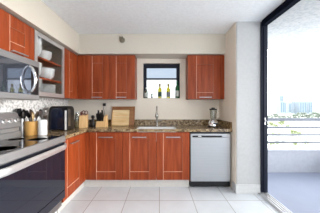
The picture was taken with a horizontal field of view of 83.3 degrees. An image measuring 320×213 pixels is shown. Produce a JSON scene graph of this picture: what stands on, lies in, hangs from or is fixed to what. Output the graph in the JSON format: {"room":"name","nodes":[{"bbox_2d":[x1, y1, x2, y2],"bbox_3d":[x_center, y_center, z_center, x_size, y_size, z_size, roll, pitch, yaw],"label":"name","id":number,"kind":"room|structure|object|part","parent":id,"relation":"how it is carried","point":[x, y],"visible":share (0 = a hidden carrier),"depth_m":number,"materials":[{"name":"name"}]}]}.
{"room":"kitchen","nodes":[
{"label":"kitchen","id":0,"kind":"room"},
{"bbox_2d":[68,59,218,118],"bbox_3d":[-0.355,0.015,3.440,2.930,2.490,0.140,0,0,0],"label":"wall","id":1,"kind":"structure","parent":0,"point":[145,108],"depth_m":3.37,"materials":[{"name":"beige paint"}]},
{"bbox_2d":[77,55,136,99],"bbox_3d":[-0.924,-0.507,3.212,0.988,0.759,0.315,0,0,0],"label":"upper cabinet","id":2,"kind":"object","parent":1,"relation":"attached to","point":[99,77],"visible":1,"depth_m":3.09,"materials":[{"name":"brown wood"}]},
{"bbox_3d":[-1.077,-0.501,3.100,0.428,0.747,0.020,0,0,0],"label":"door","id":3,"kind":"part","parent":2,"relation":"part of","materials":[{"name":"brown wood"}]},
{"bbox_3d":[-0.646,-0.501,3.100,0.429,0.747,0.020,0,0,0],"label":"door","id":4,"kind":"part","parent":2,"relation":"part of","materials":[{"name":"brown wood"}]},
{"bbox_2d":[74,119,231,128],"bbox_3d":[-0.302,0.293,3.064,2.815,0.103,0.609,0,0,0],"label":"backsplash","id":5,"kind":"structure","parent":1,"relation":"attached to","point":[223,123],"depth_m":3.35,"materials":[{"name":"brown stone"}]},
{"bbox_2d":[158,84,161,97],"bbox_3d":[-0.003,-0.293,3.408,0.074,0.275,0.074,0,0,0],"label":"wine bottle","id":6,"kind":"object","parent":1,"relation":"on","point":[159,88],"visible":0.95,"depth_m":3.38,"materials":[{"name":"yellow glass"}]},
{"bbox_2d":[143,64,179,97],"bbox_3d":[0.029,-0.485,3.472,0.694,0.660,0.046,0,0,0],"label":"window","id":7,"kind":"structure","parent":1,"relation":"in","point":[150,71],"depth_m":3.46,"materials":[{"name":"black metal"}]},
{"bbox_3d":[0.029,-0.641,3.481,0.574,0.197,0.004,0,0,0],"label":"pane","id":8,"kind":"part","parent":7,"relation":"part of","materials":[{"name":"clear glass"}]},
{"bbox_3d":[0.029,-0.529,3.470,0.574,0.028,0.041,0,0,0],"label":"meeting rail","id":9,"kind":"part","parent":7,"relation":"part of","materials":[{"name":"black metal"}]},
{"bbox_2d":[166,84,169,97],"bbox_3d":[0.157,-0.293,3.408,0.074,0.275,0.074,0,0,0],"label":"wine bottle","id":10,"kind":"object","parent":1,"relation":"on","point":[168,88],"visible":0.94,"depth_m":3.38,"materials":[{"name":"yellow glass"}]},
{"bbox_2d":[175,81,178,97],"bbox_3d":[0.325,-0.321,3.408,0.076,0.330,0.076,0,0,0],"label":"wine bottle","id":11,"kind":"object","parent":1,"relation":"on","point":[177,86],"visible":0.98,"depth_m":3.38,"materials":[{"name":"green glass"}]},
{"bbox_2d":[186,55,223,99],"bbox_3d":[0.792,-0.507,3.212,0.625,0.759,0.315,0,0,0],"label":"upper cabinet","id":12,"kind":"object","parent":1,"relation":"attached to","point":[204,73],"visible":1,"depth_m":3.09,"materials":[{"name":"brown wood"}]},
{"bbox_2d":[42,0,284,33],"bbox_3d":[-0.142,-1.305,0.235,3.355,0.150,6.470,0,0,0],"label":"ceiling","id":13,"kind":"structure","parent":0,"point":[84,16],"depth_m":2.41,"materials":[{"name":"paint"}]},
{"bbox_2d":[59,185,278,212],"bbox_3d":[-0.200,1.310,0.235,3.240,0.100,6.470,0,0,0],"label":"floor","id":14,"kind":"structure","parent":0,"point":[191,199],"depth_m":2.39,"materials":[{"name":"tile"}]},
{"bbox_2d":[0,112,66,212],"bbox_3d":[-1.375,0.662,1.601,0.673,1.195,1.003,0,0,0],"label":"range","id":15,"kind":"object","parent":14,"relation":"on","point":[32,168],"visible":1,"depth_m":1.64,"materials":[{"name":"metal"}]},
{"bbox_2d":[0,136,59,154],"bbox_3d":[-1.415,0.353,1.601,0.580,0.022,1.003,0,0,0],"label":"cooktop","id":16,"kind":"object","parent":15,"relation":"in","point":[11,145],"depth_m":1.71,"materials":[{"name":"silver glass"}]},
{"bbox_3d":[-1.125,0.377,1.601,0.049,0.076,1.003,0,0,0],"label":"trim","id":17,"kind":"part","parent":15,"relation":"part of","materials":[{"name":"metal"}]},
{"bbox_3d":[-1.127,1.010,1.601,0.044,0.091,0.995,0,0,0],"label":"drawer","id":18,"kind":"part","parent":15,"relation":"part of","materials":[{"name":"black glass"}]},
{"bbox_2d":[57,182,83,212],"bbox_3d":[-1.210,1.196,2.469,0.020,0.129,0.714,0,0,0],"label":"baseboard","id":19,"kind":"structure","parent":14,"relation":"on","point":[81,186],"depth_m":2.41,"materials":[{"name":"laminate"}]},
{"bbox_2d":[62,132,88,202],"bbox_3d":[-1.405,0.758,2.451,0.629,0.744,0.678,0,0,0],"label":"base cabinet","id":20,"kind":"object","parent":14,"relation":"on","point":[75,151],"depth_m":2.46,"materials":[{"name":"brown wood"}]},
{"bbox_3d":[-1.114,0.764,2.780,0.048,0.732,0.020,0,0,0],"label":"corner filler","id":21,"kind":"part","parent":20,"relation":"part of","materials":[{"name":"brown wood"}]},
{"bbox_2d":[23,119,231,138],"bbox_3d":[-0.304,0.314,2.739,2.818,0.143,1.261,0,0,0],"label":"countertop","id":22,"kind":"structure","parent":20,"relation":"on","point":[181,125],"depth_m":2.85,"materials":[{"name":"brown stone"}]},
{"bbox_2d":[19,118,24,135],"bbox_3d":[-1.655,0.244,2.150,0.072,0.200,0.072,0,0,0],"label":"utensil canister","id":23,"kind":"object","parent":22,"relation":"on","point":[21,128],"visible":0.56,"depth_m":2.13,"materials":[{"name":"metal"}]},
{"bbox_2d":[17,108,21,118],"bbox_3d":[-1.660,0.176,2.126,0.014,0.314,0.079,0,0,10],"label":"spatula","id":24,"kind":"object","parent":23,"relation":"in","point":[19,110],"visible":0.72,"depth_m":2.12,"materials":[{"name":"black plastic"}]},
{"bbox_2d":[24,121,37,135],"bbox_3d":[-1.558,0.262,2.200,0.160,0.165,0.160,0,0,0],"label":"utensil crock","id":25,"kind":"object","parent":22,"relation":"on","point":[30,128],"visible":0.79,"depth_m":2.13,"materials":[{"name":"brown wood"}]},
{"bbox_2d":[38,120,46,135],"bbox_3d":[-1.425,0.253,2.185,0.100,0.182,0.100,0,0,0],"label":"utensil crock","id":26,"kind":"object","parent":22,"relation":"on","point":[42,124],"visible":0.96,"depth_m":2.14,"materials":[{"name":"white ceramic"}]},
{"bbox_2d":[49,106,73,129],"bbox_3d":[-1.453,0.169,2.660,0.264,0.350,0.229,0,0,0],"label":"toaster","id":27,"kind":"object","parent":22,"relation":"on","point":[60,117],"visible":0.94,"depth_m":2.56,"materials":[{"name":"black plastic"}]},
{"bbox_3d":[-1.460,0.172,2.560,0.180,0.305,0.020,0,0,0],"label":"panel","id":28,"kind":"part","parent":27,"relation":"part of","materials":[{"name":"blue plastic"}]},
{"bbox_2d":[75,112,78,127],"bbox_3d":[-1.362,0.215,2.960,0.076,0.260,0.076,0,0,0],"label":"glass jar","id":29,"kind":"object","parent":22,"relation":"on","point":[76,121],"visible":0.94,"depth_m":2.93,"materials":[{"name":"clear glass"}]},
{"bbox_2d":[79,114,87,127],"bbox_3d":[-1.255,0.237,2.960,0.110,0.215,0.130,0,0,-6],"label":"knife block","id":30,"kind":"object","parent":22,"relation":"on","point":[83,119],"visible":0.93,"depth_m":2.91,"materials":[{"name":"brown wood"}]},
{"bbox_2d":[91,115,94,126],"bbox_3d":[-1.130,0.244,3.030,0.069,0.200,0.068,0,0,0],"label":"pepper mill","id":31,"kind":"object","parent":22,"relation":"on","point":[92,116],"visible":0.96,"depth_m":3.01,"materials":[{"name":"black plastic"}]},
{"bbox_2d":[96,115,107,126],"bbox_3d":[-0.985,0.242,3.060,0.160,0.205,0.130,0,0,6],"label":"knife block","id":32,"kind":"object","parent":22,"relation":"on","point":[104,123],"visible":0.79,"depth_m":3.01,"materials":[{"name":"brown wood"}]},
{"bbox_2d":[112,110,129,125],"bbox_3d":[-0.710,0.203,3.250,0.304,0.280,0.100,0,0,0],"label":"cutting board","id":33,"kind":"object","parent":22,"relation":"on","point":[119,117],"visible":1,"depth_m":3.24,"materials":[{"name":"brown wood"}]},
{"bbox_2d":[111,107,134,125],"bbox_3d":[-0.673,0.171,3.287,0.423,0.342,0.121,0,0,0],"label":"cutting board","id":34,"kind":"object","parent":22,"relation":"on","point":[132,109],"visible":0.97,"depth_m":3.29,"materials":[{"name":"brown wood"}]},
{"bbox_2d":[137,127,175,128],"bbox_3d":[-0.055,0.445,2.900,0.608,0.211,0.228,0,0,0],"label":"sink","id":35,"kind":"object","parent":22,"relation":"in","point":[138,127],"visible":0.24,"depth_m":2.79,"materials":[{"name":"white metal"}]},
{"bbox_2d":[155,106,161,125],"bbox_3d":[-0.024,0.167,3.117,0.130,0.356,0.234,0,0,0],"label":"kitchen faucet","id":36,"kind":"object","parent":22,"relation":"on","point":[156,114],"visible":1,"depth_m":3.18,"materials":[{"name":"silver metal"}]},
{"bbox_2d":[208,108,218,126],"bbox_3d":[0.908,0.181,3.059,0.186,0.327,0.182,0,0,0],"label":"blender","id":37,"kind":"object","parent":22,"relation":"on","point":[213,122],"visible":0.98,"depth_m":3.00,"materials":[{"name":"silver metal"}]},
{"bbox_3d":[0.905,0.276,3.060,0.172,0.113,0.172,0,0,0],"label":"motor","id":38,"kind":"part","parent":37,"relation":"part of","materials":[{"name":"silver metal"}]},
{"bbox_2d":[89,132,122,179],"bbox_3d":[-0.832,0.758,3.051,0.511,0.744,0.634,0,0,0],"label":"base cabinet","id":39,"kind":"object","parent":14,"relation":"on","point":[105,148],"visible":0.89,"depth_m":2.77,"materials":[{"name":"brown wood"}]},
{"bbox_2d":[84,180,188,186],"bbox_3d":[-0.371,1.196,2.836,1.658,0.129,0.019,0,0,0],"label":"baseboard","id":40,"kind":"structure","parent":14,"relation":"on","point":[87,183],"depth_m":2.83,"materials":[{"name":"laminate"}]},
{"bbox_2d":[123,132,155,179],"bbox_3d":[-0.316,0.758,3.051,0.512,0.744,0.634,0,0,0],"label":"base cabinet","id":41,"kind":"object","parent":14,"relation":"on","point":[139,148],"visible":0.94,"depth_m":2.77,"materials":[{"name":"brown wood"}]},
{"bbox_2d":[156,132,189,179],"bbox_3d":[0.200,0.758,3.051,0.511,0.744,0.634,0,0,0],"label":"base cabinet","id":42,"kind":"object","parent":14,"relation":"on","point":[172,148],"visible":0.93,"depth_m":2.77,"materials":[{"name":"brown wood"}]},
{"bbox_2d":[189,132,230,185],"bbox_3d":[0.776,0.824,3.051,0.617,0.872,0.578,0,0,0],"label":"dishwasher","id":43,"kind":"object","parent":14,"relation":"on","point":[209,151],"visible":0.91,"depth_m":2.76,"materials":[{"name":"silver metal"}]},
{"bbox_3d":[0.772,1.195,2.795,0.605,0.070,0.010,0,0,0],"label":"kick plate","id":44,"kind":"part","parent":43,"relation":"part of","materials":[{"name":"black plastic"}]},
{"bbox_3d":[0.776,0.447,2.780,0.613,0.057,0.037,0,0,0],"label":"control panel","id":45,"kind":"part","parent":43,"relation":"part of","materials":[{"name":"metal"}]},
{"bbox_2d":[219,22,263,192],"bbox_3d":[1.321,0.015,3.060,0.429,2.490,0.900,0,0,0],"label":"wall","id":46,"kind":"structure","parent":0,"point":[247,33],"depth_m":2.61,"materials":[{"name":"white paint"}]},
{"bbox_2d":[0,0,224,58],"bbox_3d":[-0.307,-1.062,0.185,2.826,0.334,6.370,0,0,0],"label":"soffit","id":47,"kind":"object","parent":46,"relation":"attached to","point":[36,14],"depth_m":3.05,"materials":[{"name":"beige paint"}]},
{"bbox_2d":[119,36,124,42],"bbox_3d":[-0.640,-1.125,3.000,0.096,0.096,0.100,0,0,0],"label":"sprinkler head","id":48,"kind":"object","parent":47,"relation":"attached to","point":[121,39],"visible":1,"depth_m":3.03},
{"bbox_2d":[232,181,235,191],"bbox_3d":[1.099,1.192,2.675,0.014,0.135,0.130,0,0,0],"label":"baseboard","id":49,"kind":"structure","parent":46,"relation":"attached to","point":[233,182],"depth_m":2.67,"materials":[{"name":"paint"}]},
{"bbox_2d":[235,184,259,193],"bbox_3d":[1.271,1.192,2.603,0.358,0.135,0.015,0,0,0],"label":"baseboard","id":50,"kind":"structure","parent":46,"relation":"attached to","point":[239,188],"depth_m":2.60,"materials":[{"name":"paint"}]},
{"bbox_2d":[268,0,319,48],"bbox_3d":[2.513,-1.260,0.330,1.955,0.200,6.660,0,0,0],"label":"ceiling","id":51,"kind":"structure","parent":0,"point":[298,27],"depth_m":2.68,"materials":[{"name":"white paint"}]},
{"bbox_2d":[268,172,319,212],"bbox_3d":[2.513,1.355,0.330,1.955,0.130,6.660,0,0,0],"label":"floor","id":52,"kind":"structure","parent":0,"point":[299,192],"depth_m":2.76,"materials":[{"name":"paint"}]},
{"bbox_2d":[268,148,319,171],"bbox_3d":[2.518,1.070,3.590,1.967,0.440,0.164,0,0,0],"label":"wall","id":53,"kind":"structure","parent":0,"point":[279,159],"depth_m":3.52,"materials":[{"name":"paint"}]},
{"bbox_2d":[268,118,319,142],"bbox_3d":[2.500,0.539,0.355,1.880,0.620,6.510,0,0,0],"label":"balcony railing","id":54,"kind":"object","parent":53,"relation":"on","point":[269,119],"visible":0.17,"depth_m":3.57,"materials":[{"name":"white metal"}]},
{"bbox_3d":[2.500,0.710,3.590,1.880,0.036,0.040,0,0,0],"label":"rail","id":55,"kind":"part","parent":54,"relation":"part of","materials":[{"name":"white metal"}]},
{"bbox_3d":[2.500,0.565,3.590,1.880,0.036,0.040,0,0,0],"label":"rail","id":56,"kind":"part","parent":54,"relation":"part of","materials":[{"name":"white metal"}]},
{"bbox_3d":[2.500,0.418,3.590,1.880,0.036,0.040,0,0,0],"label":"rail","id":57,"kind":"part","parent":54,"relation":"part of","materials":[{"name":"white metal"}]},
{"bbox_3d":[2.500,0.260,3.590,1.880,0.062,0.040,0,0,0],"label":"rail","id":58,"kind":"part","parent":54,"relation":"part of","materials":[{"name":"grey metal"}]},
{"bbox_3d":[-1.780,0.015,0.185,0.120,2.490,6.370,0,0,0],"label":"wall","id":59,"kind":"structure","parent":0,"visible":0},
{"bbox_2d":[0,8,33,59],"bbox_3d":[-1.552,-0.688,1.598,0.335,0.399,0.876,0,0,0],"label":"upper cabinet","id":60,"kind":"object","parent":59,"relation":"attached to","point":[17,37],"visible":0.92,"depth_m":1.78,"materials":[{"name":"brown wood"}]},
{"bbox_2d":[0,48,38,99],"bbox_3d":[-1.479,-0.276,1.590,0.480,0.416,0.760,0,0,0],"label":"microwave","id":61,"kind":"object","parent":60,"relation":"attached to","point":[19,75],"visible":1,"depth_m":1.68,"materials":[{"name":"metal"}]},
{"bbox_3d":[-1.341,-0.274,1.528,0.039,0.300,0.635,0,0,0],"label":"door","id":62,"kind":"part","parent":61,"relation":"part of","materials":[{"name":"clear glass"}]},
{"bbox_3d":[-1.281,-0.275,1.815,0.084,0.283,0.028,0,0,0],"label":"handle","id":63,"kind":"part","parent":61,"relation":"part of","materials":[{"name":"silver metal"}]},
{"bbox_3d":[-1.341,-0.274,1.902,0.039,0.300,0.110,0,0,0],"label":"control panel","id":64,"kind":"part","parent":61,"relation":"part of","materials":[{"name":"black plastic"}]},
{"bbox_2d":[0,98,67,128],"bbox_3d":[-1.717,0.107,2.184,0.006,0.474,2.369,0,0,0],"label":"backsplash","id":65,"kind":"structure","parent":59,"relation":"attached to","point":[44,104],"depth_m":2.46,"materials":[{"name":"white tile"}]},
{"bbox_2d":[34,29,63,97],"bbox_3d":[-1.569,-0.507,2.357,0.299,0.759,0.635,0,0,0],"label":"upper cabinet","id":66,"kind":"object","parent":59,"relation":"attached to","point":[49,54],"visible":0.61,"depth_m":2.33,"materials":[{"name":"silver wood"}]},
{"bbox_3d":[-1.431,-0.501,2.357,0.004,0.651,0.539,0,0,0],"label":"pane","id":67,"kind":"part","parent":66,"relation":"part of","materials":[{"name":"clear glass"}]},
{"bbox_2d":[53,48,76,98],"bbox_3d":[-1.569,-0.507,2.884,0.300,0.759,0.411,0,0,0],"label":"upper cabinet","id":68,"kind":"object","parent":59,"relation":"attached to","point":[70,59],"visible":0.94,"depth_m":2.87,"materials":[{"name":"brown wood"}]},
{"bbox_3d":[-1.430,-0.501,2.864,0.020,0.747,0.369,0,0,0],"label":"door","id":69,"kind":"part","parent":68,"relation":"part of","materials":[{"name":"brown wood"}]},
{"bbox_3d":[1.492,0.015,-1.650,0.085,2.490,2.700,0,0,0],"label":"wall","id":70,"kind":"structure","parent":0,"visible":0},
{"bbox_2d":[259,0,300,212],"bbox_3d":[1.478,0.015,1.155,0.115,2.481,2.909,0,0,0],"label":"door","id":71,"kind":"structure","parent":70,"relation":"in","point":[286,5],"depth_m":2.56,"materials":[{"name":"black metal"}]},
{"label":"outside","id":72,"kind":"structure","parent":0,"visible":0},
{"bbox_2d":[268,109,319,147],"bbox_3d":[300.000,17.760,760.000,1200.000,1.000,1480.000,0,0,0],"label":"ground","id":73,"kind":"structure","parent":72,"point":[270,111],"depth_m":119.48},
{"bbox_2d":[276,95,283,101],"bbox_3d":[305.000,-6.345,457.925,10.000,47.210,16.150,0,0,0],"label":"apartment tower","id":74,"kind":"structure","parent":73,"relation":"on","point":[278,97],"depth_m":451.91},
{"bbox_2d":[276,101,285,113],"bbox_3d":[273.889,2.474,407.925,12.222,29.571,16.150,0,0,0],"label":"apartment tower","id":75,"kind":"structure","parent":73,"relation":"on","point":[280,105],"depth_m":399.98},
{"bbox_2d":[286,102,290,113],"bbox_3d":[296.111,3.474,417.925,5.922,27.571,16.150,0,0,0],"label":"apartment tower","id":76,"kind":"structure","parent":73,"relation":"on","point":[288,104],"depth_m":410.67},
{"bbox_2d":[290,102,293,113],"bbox_3d":[323.456,2.655,437.925,5.733,29.210,16.150,0,0,0],"label":"apartment tower","id":77,"kind":"structure","parent":73,"relation":"on","point":[292,103],"depth_m":435.55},
{"bbox_2d":[291,114,300,117],"bbox_3d":[169.675,13.135,224.705,10.982,8.435,12.251,0,0,36],"label":"shade tree","id":78,"kind":"object","parent":73,"relation":"on","point":[293,115],"visible":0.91,"depth_m":222.05,"materials":[{"name":"green plant"}]},
{"bbox_2d":[294,101,305,113],"bbox_3d":[318.000,2.474,407.925,14.667,29.571,16.150,0,0,0],"label":"apartment tower","id":79,"kind":"structure","parent":73,"relation":"on","point":[299,106],"depth_m":400.86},
{"bbox_2d":[297,112,306,117],"bbox_3d":[196.289,12.603,248.434,13.832,9.524,12.399,0,0,16],"label":"shade tree","id":80,"kind":"object","parent":73,"relation":"on","point":[301,114],"visible":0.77,"depth_m":245.88,"materials":[{"name":"green plant"}]},
{"bbox_2d":[305,101,312,113],"bbox_3d":[347.908,2.266,422.925,9.683,29.988,16.150,0,0,0],"label":"apartment tower","id":81,"kind":"structure","parent":73,"relation":"on","point":[309,105],"depth_m":415.00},
{"bbox_2d":[304,114,314,117],"bbox_3d":[186.136,13.135,224.656,10.982,8.435,12.251,0,0,43],"label":"shade tree","id":82,"kind":"object","parent":73,"relation":"on","point":[306,115],"visible":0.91,"depth_m":222.13,"materials":[{"name":"green plant"}]}
]}

